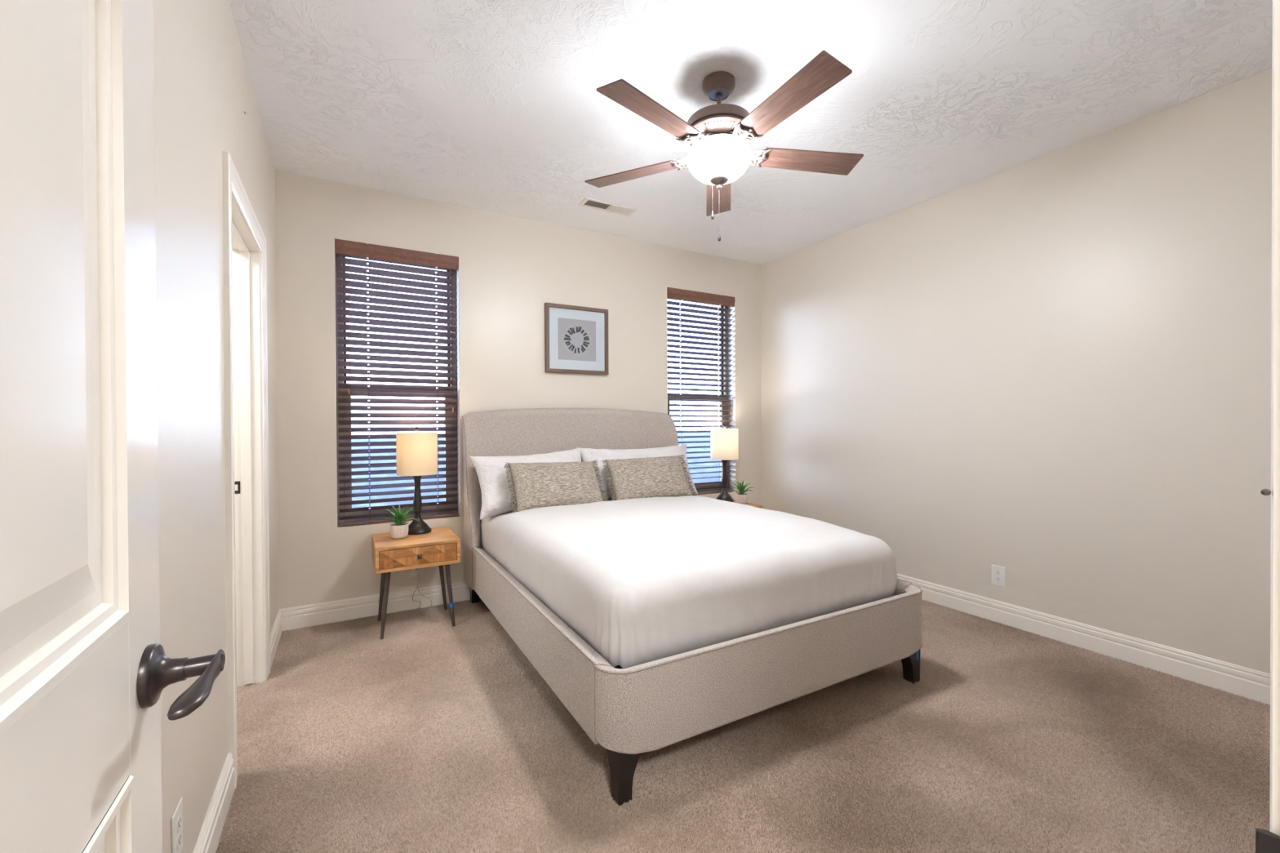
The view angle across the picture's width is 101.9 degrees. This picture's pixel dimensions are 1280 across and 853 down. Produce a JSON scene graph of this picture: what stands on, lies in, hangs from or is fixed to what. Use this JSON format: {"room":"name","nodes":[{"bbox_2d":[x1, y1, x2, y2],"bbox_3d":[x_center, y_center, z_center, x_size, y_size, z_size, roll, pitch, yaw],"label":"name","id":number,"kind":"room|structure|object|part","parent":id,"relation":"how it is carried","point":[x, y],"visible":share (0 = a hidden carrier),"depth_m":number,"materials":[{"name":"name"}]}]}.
{"room":"bedroom","nodes":[
{"label":"bedroom","id":0,"kind":"room"},
{"bbox_2d":[152,0,279,852],"bbox_3d":[-1.268,-0.112,1.411,0.115,2.800,3.779,0,0,-30],"label":"wall","id":1,"kind":"structure","parent":0,"point":[203,90],"depth_m":1.40,"materials":[{"name":"paint"}]},
{"bbox_2d":[171,797,182,852],"bbox_3d":[-1.071,0.941,1.204,0.007,0.120,0.076,0,0,-30],"label":"wall outlet","id":2,"kind":"object","parent":1,"relation":"attached to","point":[177,817],"visible":1,"depth_m":1.20,"materials":[{"name":"white plastic"}]},
{"bbox_2d":[176,815,181,832],"bbox_3d":[-1.070,0.922,1.205,0.003,0.028,0.034,0,0,-30],"label":"receptacle","id":3,"kind":"object","parent":2,"relation":"attached to","point":[178,817],"depth_m":1.20,"materials":[{"name":"plastic"}]},
{"bbox_2d":[176,831,182,849],"bbox_3d":[-1.069,0.961,1.205,0.003,0.028,0.034,0,0,-30],"label":"receptacle","id":4,"kind":"object","parent":2,"relation":"attached to","point":[179,835],"depth_m":1.20,"materials":[{"name":"plastic"}]},
{"bbox_2d":[192,609,282,852],"bbox_3d":[-1.235,1.160,1.505,0.016,0.134,3.659,0,0,-30],"label":"baseboard","id":5,"kind":"structure","parent":1,"relation":"attached to","point":[209,837],"depth_m":1.57,"materials":[{"name":"paint"}]},
{"bbox_2d":[222,151,270,789],"bbox_3d":[-1.658,0.154,2.118,0.138,2.142,0.944,0,0,-30],"label":"door frame","id":6,"kind":"structure","parent":1,"relation":"attached to","point":[244,240],"depth_m":2.43,"materials":[{"name":"paint"}]},
{"bbox_3d":[-1.884,0.285,2.426,0.028,0.058,0.002,0,0,-30],"label":"strike plate","id":7,"kind":"part","parent":6,"relation":"part of","materials":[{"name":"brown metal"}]},
{"bbox_2d":[275,169,761,608],"bbox_3d":[-0.536,-0.134,4.094,4.132,2.800,0.160,0,0,-30],"label":"wall","id":8,"kind":"structure","parent":0,"point":[509,266],"depth_m":3.65,"materials":[{"name":"paint"}]},
{"bbox_2d":[279,581,479,631],"bbox_3d":[-0.486,1.139,4.026,3.812,0.134,0.016,0,0,-30],"label":"baseboard","id":9,"kind":"structure","parent":8,"relation":"attached to","point":[294,618],"depth_m":3.30,"materials":[{"name":"paint"}]},
{"bbox_2d":[334,243,457,524],"bbox_3d":[-1.632,-0.271,3.524,0.739,1.798,0.085,0,0,-30],"label":"window","id":10,"kind":"structure","parent":8,"relation":"in","point":[339,507],"depth_m":3.36,"materials":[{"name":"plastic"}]},
{"bbox_3d":[-1.640,-0.675,3.531,0.659,0.911,0.023,0,0,-30],"label":"sash","id":11,"kind":"part","parent":10,"relation":"part of","materials":[{"name":"brown wood"}]},
{"bbox_2d":[335,238,458,526],"bbox_3d":[-1.582,-0.270,3.437,0.731,1.799,0.072,0,0,-30],"label":"window blind","id":12,"kind":"object","parent":10,"relation":"attached to","point":[344,248],"visible":0.99,"depth_m":3.42,"materials":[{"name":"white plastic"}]},
{"bbox_3d":[-1.833,-0.655,3.266,0.004,0.845,0.002,0,0,-3],"label":"pull cord","id":13,"kind":"part","parent":12,"relation":"part of","materials":[{"name":"white fabric"}]},
{"bbox_3d":[-1.825,-0.528,3.271,0.004,1.100,0.002,0,0,-3],"label":"pull cord","id":14,"kind":"part","parent":12,"relation":"part of","materials":[{"name":"white fabric"}]},
{"bbox_3d":[-1.750,-0.239,3.351,0.011,1.739,0.054,0,0,-23],"label":"ladder cord","id":15,"kind":"part","parent":12,"relation":"part of","materials":[{"name":"white fabric"}]},
{"bbox_3d":[-1.583,0.615,3.451,0.717,0.018,0.048,0,0,-30],"label":"rail","id":16,"kind":"part","parent":12,"relation":"part of","materials":[{"name":"brown wood"}]},
{"bbox_3d":[-1.389,-0.242,3.556,0.011,1.739,0.054,0,0,-23],"label":"ladder cord","id":17,"kind":"part","parent":12,"relation":"part of","materials":[{"name":"white fabric"}]},
{"bbox_3d":[-1.620,0.164,3.510,0.659,0.847,0.036,0,0,-30],"label":"sash","id":18,"kind":"part","parent":10,"relation":"part of","materials":[{"name":"plastic"}]},
{"bbox_2d":[410,568,422,577],"bbox_3d":[-1.487,0.939,3.461,0.076,0.120,0.007,0,0,-30],"label":"wall outlet","id":19,"kind":"object","parent":8,"relation":"attached to","point":[413,574],"visible":0.27,"depth_m":3.46,"materials":[{"name":"white plastic"}]},
{"bbox_2d":[408,568,431,616],"bbox_3d":[-1.453,1.076,3.374,0.121,0.260,0.161,0,0,16],"label":"lamp cord","id":20,"kind":"object","parent":8,"relation":"hanging from","point":[417,571],"visible":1,"depth_m":3.41,"materials":[{"name":"beige plastic"}]},
{"bbox_2d":[544,302,608,374],"bbox_3d":[-0.482,-0.668,4.010,0.516,0.516,0.032,0,0,-30],"label":"framed picture","id":21,"kind":"object","parent":8,"relation":"attached to","point":[576,337],"visible":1,"depth_m":4.00,"materials":[{"name":"white paper"}]},
{"bbox_2d":[557,317,595,361],"bbox_3d":[-0.487,-0.668,4.019,0.472,0.472,0.008,0,0,-30],"label":"print","id":22,"kind":"object","parent":21,"relation":"attached to","point":[576,336],"depth_m":4.01,"materials":[{"name":"paper"}]},
{"bbox_2d":[667,306,728,492],"bbox_3d":[0.496,-0.293,4.735,0.742,1.804,0.085,0,0,-30],"label":"window","id":23,"kind":"structure","parent":8,"relation":"in","point":[707,485],"depth_m":4.87,"materials":[{"name":"plastic"}]},
{"bbox_3d":[0.508,0.146,4.721,0.662,0.847,0.036,0,0,-30],"label":"sash","id":24,"kind":"part","parent":23,"relation":"part of","materials":[{"name":"plastic"}]},
{"bbox_2d":[666,287,734,494],"bbox_3d":[0.546,-0.292,4.647,0.734,1.805,0.072,0,0,-30],"label":"window blind","id":25,"kind":"object","parent":23,"relation":"attached to","point":[676,294],"visible":0.78,"depth_m":4.65,"materials":[{"name":"brown wood"}]},
{"bbox_3d":[0.357,-0.260,4.550,0.011,1.745,0.054,0,0,-23],"label":"ladder cord","id":26,"kind":"part","parent":25,"relation":"part of","materials":[{"name":"white fabric"}]},
{"bbox_3d":[0.545,0.596,4.662,0.720,0.018,0.048,0,0,-30],"label":"rail","id":27,"kind":"part","parent":25,"relation":"part of","materials":[{"name":"brown wood"}]},
{"bbox_3d":[0.722,-0.263,4.757,0.011,1.745,0.054,0,0,-23],"label":"ladder cord","id":28,"kind":"part","parent":25,"relation":"part of","materials":[{"name":"white fabric"}]},
{"bbox_3d":[0.493,-0.293,4.740,0.742,1.804,0.075,0,0,-30],"label":"frame","id":29,"kind":"part","parent":23,"relation":"part of","materials":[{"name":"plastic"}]},
{"bbox_3d":[0.488,-0.696,4.742,0.662,0.917,0.023,0,0,-30],"label":"sash","id":30,"kind":"part","parent":23,"relation":"part of","materials":[{"name":"brown wood"}]},
{"bbox_2d":[222,602,1269,852],"bbox_3d":[0.399,1.243,2.377,3.947,0.060,3.799,0,0,-30],"label":"floor","id":31,"kind":"structure","parent":0,"point":[721,829],"depth_m":1.76,"materials":[{"name":"carpet"}]},
{"bbox_2d":[215,598,1270,852],"bbox_3d":[0.373,1.208,2.400,3.924,0.012,3.688,0,0,-30],"label":"carpet","id":32,"kind":"structure","parent":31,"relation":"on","point":[985,672],"depth_m":1.89,"materials":[{"name":"beige carpet"}]},
{"bbox_2d":[371,526,460,639],"bbox_3d":[-1.385,0.949,3.208,0.458,0.537,0.460,0,0,-30],"label":"nightstand","id":33,"kind":"object","parent":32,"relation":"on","point":[440,547],"visible":0.99,"depth_m":3.07,"materials":[{"name":"brown wood"}]},
{"bbox_3d":[-1.608,1.022,3.245,0.059,0.393,0.029,0,0,-20],"label":"leg","id":34,"kind":"part","parent":33,"relation":"part of","materials":[{"name":"metal"}]},
{"bbox_3d":[-1.462,1.023,2.985,0.029,0.393,0.067,0,0,30],"label":"leg","id":35,"kind":"part","parent":33,"relation":"part of","materials":[{"name":"metal"}]},
{"bbox_2d":[378,503,417,539],"bbox_3d":[-1.472,0.576,3.174,0.223,0.211,0.194,0,0,-17],"label":"potted plant","id":36,"kind":"object","parent":33,"relation":"on","point":[398,530],"visible":1,"depth_m":3.15,"materials":[{"name":"green plant"}]},
{"bbox_3d":[-1.473,0.640,3.180,0.104,0.083,0.103,0,0,-30],"label":"pot","id":37,"kind":"part","parent":36,"relation":"part of","materials":[{"name":"ceramic"}]},
{"bbox_2d":[395,426,437,534],"bbox_3d":[-1.430,0.341,3.337,0.244,0.678,0.244,0,0,-30],"label":"table lamp","id":38,"kind":"object","parent":33,"relation":"on","point":[416,453],"visible":0.94,"depth_m":3.25,"materials":[{"name":"fabric"}]},
{"bbox_3d":[-1.431,0.173,3.336,0.244,0.266,0.244,0,0,-30],"label":"lamp shade","id":39,"kind":"part","parent":38,"relation":"part of","materials":[{"name":"fabric"}]},
{"bbox_3d":[-1.287,0.754,3.032,0.416,0.103,0.025,0,0,-30],"label":"drawer","id":40,"kind":"part","parent":33,"relation":"part of","materials":[{"name":"brown wood"}]},
{"bbox_3d":[-1.279,0.754,3.019,0.022,0.025,0.021,0,0,12],"label":"drawer knob","id":41,"kind":"part","parent":33,"relation":"part of","materials":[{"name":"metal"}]},
{"bbox_3d":[-1.301,1.019,3.417,0.061,0.393,0.029,0,0,-30],"label":"leg","id":42,"kind":"part","parent":33,"relation":"part of","materials":[{"name":"metal"}]},
{"bbox_3d":[-1.155,1.020,3.154,0.068,0.393,0.029,0,0,20],"label":"leg","id":43,"kind":"part","parent":33,"relation":"part of","materials":[{"name":"metal"}]},
{"bbox_2d":[462,408,922,805],"bbox_3d":[0.079,0.536,3.015,1.709,1.350,2.259,0,0,-30],"label":"bed","id":44,"kind":"object","parent":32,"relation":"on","point":[631,712],"visible":0.56,"depth_m":2.08,"materials":[{"name":"fabric"}]},
{"bbox_3d":[-1.099,1.125,3.568,0.113,0.175,0.113,0,0,-30],"label":"leg","id":45,"kind":"part","parent":44,"relation":"part of","materials":[{"name":"black wood"}]},
{"bbox_3d":[-0.577,0.907,2.524,0.068,0.264,1.856,0,0,-30],"label":"rail","id":46,"kind":"part","parent":44,"relation":"part of","materials":[{"name":"fabric"}]},
{"bbox_3d":[-0.404,0.450,3.863,1.700,1.185,0.306,0,0,-30],"label":"headboard","id":47,"kind":"part","parent":44,"relation":"part of","materials":[{"name":"fabric"}]},
{"bbox_3d":[-0.050,1.132,1.739,0.113,0.175,0.113,0,0,-30],"label":"leg","id":48,"kind":"part","parent":44,"relation":"part of","materials":[{"name":"black wood"}]},
{"bbox_2d":[480,495,897,668],"bbox_3d":[0.090,0.676,3.007,1.575,0.391,2.052,0,0,-30],"label":"mattress","id":49,"kind":"object","parent":44,"relation":"on","point":[639,580],"visible":0.94,"depth_m":2.20,"materials":[{"name":"white fabric"}]},
{"bbox_2d":[469,447,581,519],"bbox_3d":[-0.717,0.369,3.535,0.826,0.426,0.271,-1,0,-35],"label":"pillow","id":50,"kind":"object","parent":49,"relation":"on","point":[491,473],"visible":0.55,"depth_m":3.34,"materials":[{"name":"fabric"}]},
{"bbox_2d":[503,460,607,512],"bbox_3d":[-0.535,0.378,3.373,0.671,0.304,0.223,-1,0,-31],"label":"throw pillow","id":51,"kind":"object","parent":49,"relation":"on","point":[535,485],"visible":0.91,"depth_m":3.30,"materials":[{"name":"beige fabric"}]},
{"bbox_2d":[575,443,698,499],"bbox_3d":[-0.004,0.343,3.946,0.957,0.400,0.274,0,0,-24],"label":"pillow","id":52,"kind":"object","parent":49,"relation":"on","point":[586,454],"visible":0.37,"depth_m":3.85,"materials":[{"name":"fabric"}]},
{"bbox_2d":[601,454,697,500],"bbox_3d":[0.071,0.371,3.717,0.670,0.311,0.222,0,0,-24],"label":"throw pillow","id":53,"kind":"object","parent":49,"relation":"on","point":[663,476],"visible":0.93,"depth_m":3.65,"materials":[{"name":"beige fabric"}]},
{"bbox_3d":[0.614,0.920,2.081,1.700,0.285,0.100,0,0,-30],"label":"footboard","id":54,"kind":"part","parent":44,"relation":"part of","materials":[{"name":"fabric"}]},
{"bbox_3d":[0.842,0.895,3.331,0.068,0.264,1.856,0,0,-30],"label":"rail","id":55,"kind":"part","parent":44,"relation":"part of","materials":[{"name":"fabric"}]},
{"bbox_3d":[1.250,1.121,2.479,0.113,0.175,0.113,0,0,-30],"label":"leg","id":56,"kind":"part","parent":44,"relation":"part of","materials":[{"name":"black wood"}]},
{"bbox_2d":[733,500,762,508],"bbox_3d":[0.726,0.931,4.409,0.458,0.537,0.460,0,0,-30],"label":"nightstand","id":57,"kind":"object","parent":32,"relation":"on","point":[747,504],"visible":0.05,"depth_m":4.36,"materials":[{"name":"brown wood"}]},
{"bbox_2d":[710,424,738,502],"bbox_3d":[0.746,0.322,4.588,0.244,0.678,0.244,0,0,-30],"label":"table lamp","id":58,"kind":"object","parent":57,"relation":"on","point":[724,442],"visible":0.95,"depth_m":4.50,"materials":[{"name":"fabric"}]},
{"bbox_3d":[0.745,0.154,4.587,0.244,0.266,0.244,0,0,-30],"label":"lamp shade","id":59,"kind":"part","parent":58,"relation":"part of","materials":[{"name":"fabric"}]},
{"bbox_2d":[728,480,754,504],"bbox_3d":[0.872,0.557,4.446,0.223,0.208,0.212,0,0,-30],"label":"potted plant","id":60,"kind":"object","parent":57,"relation":"on","point":[741,497],"visible":0.95,"depth_m":4.42,"materials":[{"name":"green plant"}]},
{"bbox_3d":[0.870,0.620,4.455,0.104,0.083,0.103,0,0,-30],"label":"pot","id":61,"kind":"part","parent":60,"relation":"part of","materials":[{"name":"ceramic"}]},
{"bbox_2d":[228,0,1272,264],"bbox_3d":[0.392,-1.567,2.442,4.132,0.080,3.939,0,0,-30],"label":"ceiling","id":62,"kind":"structure","parent":0,"point":[496,106],"depth_m":2.34,"materials":[{"name":"white paint"}]},
{"bbox_2d":[577,197,638,216],"bbox_3d":[-0.220,-1.529,3.622,0.400,0.006,0.134,0,0,-30],"label":"ceiling vent","id":63,"kind":"object","parent":62,"relation":"in","point":[587,202],"visible":1,"depth_m":3.62,"materials":[{"name":"white metal"}]},
{"bbox_2d":[584,50,863,241],"bbox_3d":[0.370,-1.173,2.259,1.332,0.706,1.273,0,0,-30],"label":"ceiling fan","id":64,"kind":"object","parent":62,"relation":"hanging from","point":[717,135],"visible":1,"depth_m":2.18,"materials":[{"name":"brown wood"}]},
{"bbox_3d":[-0.026,-1.207,2.484,0.477,0.006,0.138,0,12,26],"label":"fan blade","id":65,"kind":"part","parent":64,"relation":"part of","materials":[{"name":"brown wood"}]},
{"bbox_3d":[0.056,-1.204,1.998,0.138,0.006,0.477,15,11,43],"label":"fan blade","id":66,"kind":"part","parent":64,"relation":"part of","materials":[{"name":"brown wood"}]},
{"bbox_3d":[0.410,-1.211,2.712,0.138,0.006,0.477,-11,-1,8],"label":"fan blade","id":67,"kind":"part","parent":64,"relation":"part of","materials":[{"name":"brown wood"}]},
{"bbox_3d":[0.350,-1.158,2.298,0.283,0.143,0.283,0,0,-30],"label":"lamp shade","id":68,"kind":"part","parent":64,"relation":"part of","materials":[{"name":"white glass"}]},
{"bbox_3d":[0.544,-1.206,1.926,0.138,0.006,0.477,12,-5,-27],"label":"fan blade","id":69,"kind":"part","parent":64,"relation":"part of","materials":[{"name":"brown wood"}]},
{"bbox_3d":[0.763,-1.210,2.368,0.477,0.006,0.138,0,-11,-10],"label":"fan blade","id":70,"kind":"part","parent":64,"relation":"part of","materials":[{"name":"brown wood"}]},
{"bbox_2d":[760,67,1271,674],"bbox_3d":[2.164,-0.142,3.365,0.160,2.800,3.779,0,0,-30],"label":"wall","id":71,"kind":"structure","parent":0,"point":[1052,370],"depth_m":2.86,"materials":[{"name":"paint"}]},
{"bbox_2d":[991,564,1004,586],"bbox_3d":[2.187,0.911,3.172,0.007,0.120,0.076,0,0,-30],"label":"wall outlet","id":72,"kind":"object","parent":71,"relation":"attached to","point":[997,572],"visible":1,"depth_m":3.17,"materials":[{"name":"white plastic"}]},
{"bbox_2d":[995,576,1000,582],"bbox_3d":[2.186,0.931,3.171,0.003,0.028,0.034,0,0,-30],"label":"receptacle","id":73,"kind":"object","parent":72,"relation":"attached to","point":[997,579],"depth_m":3.17,"materials":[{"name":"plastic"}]},
{"bbox_2d":[995,569,1000,575],"bbox_3d":[2.185,0.892,3.171,0.003,0.028,0.034,0,0,-30],"label":"receptacle","id":74,"kind":"object","parent":72,"relation":"attached to","point":[997,572],"depth_m":3.17,"materials":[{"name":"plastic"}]},
{"bbox_2d":[896,573,1270,705],"bbox_3d":[2.064,1.131,3.382,0.016,0.134,3.659,0,0,-30],"label":"baseboard","id":75,"kind":"structure","parent":71,"relation":"attached to","point":[1234,679],"depth_m":2.69,"materials":[{"name":"paint"}]},
{"bbox_3d":[1.361,-0.121,0.806,4.087,2.800,0.115,0,0,-30],"label":"wall","id":76,"kind":"structure","parent":0,"visible":0},
{"bbox_2d":[0,0,225,852],"bbox_3d":[-0.386,0.207,0.319,0.105,2.023,0.735,0,0,-30],"label":"door","id":77,"kind":"structure","parent":76,"relation":"in","point":[85,668],"depth_m":0.45,"materials":[{"name":"paint"}]},
{"bbox_3d":[-0.415,-0.242,0.301,0.034,0.888,0.529,0,0,-30],"label":"panel","id":78,"kind":"part","parent":77,"relation":"part of","materials":[{"name":"paint"}]},
{"bbox_3d":[-0.410,0.677,0.307,0.034,0.632,0.529,0,0,-30],"label":"panel","id":79,"kind":"part","parent":77,"relation":"part of","materials":[{"name":"paint"}]},
{"bbox_3d":[-0.485,0.282,0.571,0.030,0.024,0.121,0,0,-30],"label":"lever handle","id":80,"kind":"part","parent":77,"relation":"part of","materials":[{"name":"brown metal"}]},
{"bbox_2d":[1255,0,1279,852],"bbox_3d":[0.136,0.159,0.119,0.935,2.142,0.138,0,0,-30],"label":"door frame","id":81,"kind":"structure","parent":76,"relation":"attached to","point":[1266,842],"depth_m":0.36,"materials":[{"name":"paint"}]},
{"bbox_3d":[0.441,0.310,0.342,0.006,0.063,0.046,-1,0,-35],"label":"strike plate","id":82,"kind":"part","parent":81,"relation":"part of","materials":[{"name":"black metal"}]},
{"bbox_3d":[0.106,0.159,0.170,0.935,2.142,0.020,0,0,-30],"label":"casing","id":83,"kind":"part","parent":81,"relation":"part of","materials":[{"name":"paint"}]},
{"label":"outside","id":84,"kind":"structure","parent":0,"visible":0},
{"bbox_2d":[351,430,719,507],"bbox_3d":[-14.526,1.422,45.773,100.000,0.150,86.076,0,0,-30],"label":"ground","id":85,"kind":"structure","parent":84,"point":[690,439],"depth_m":17.12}
]}

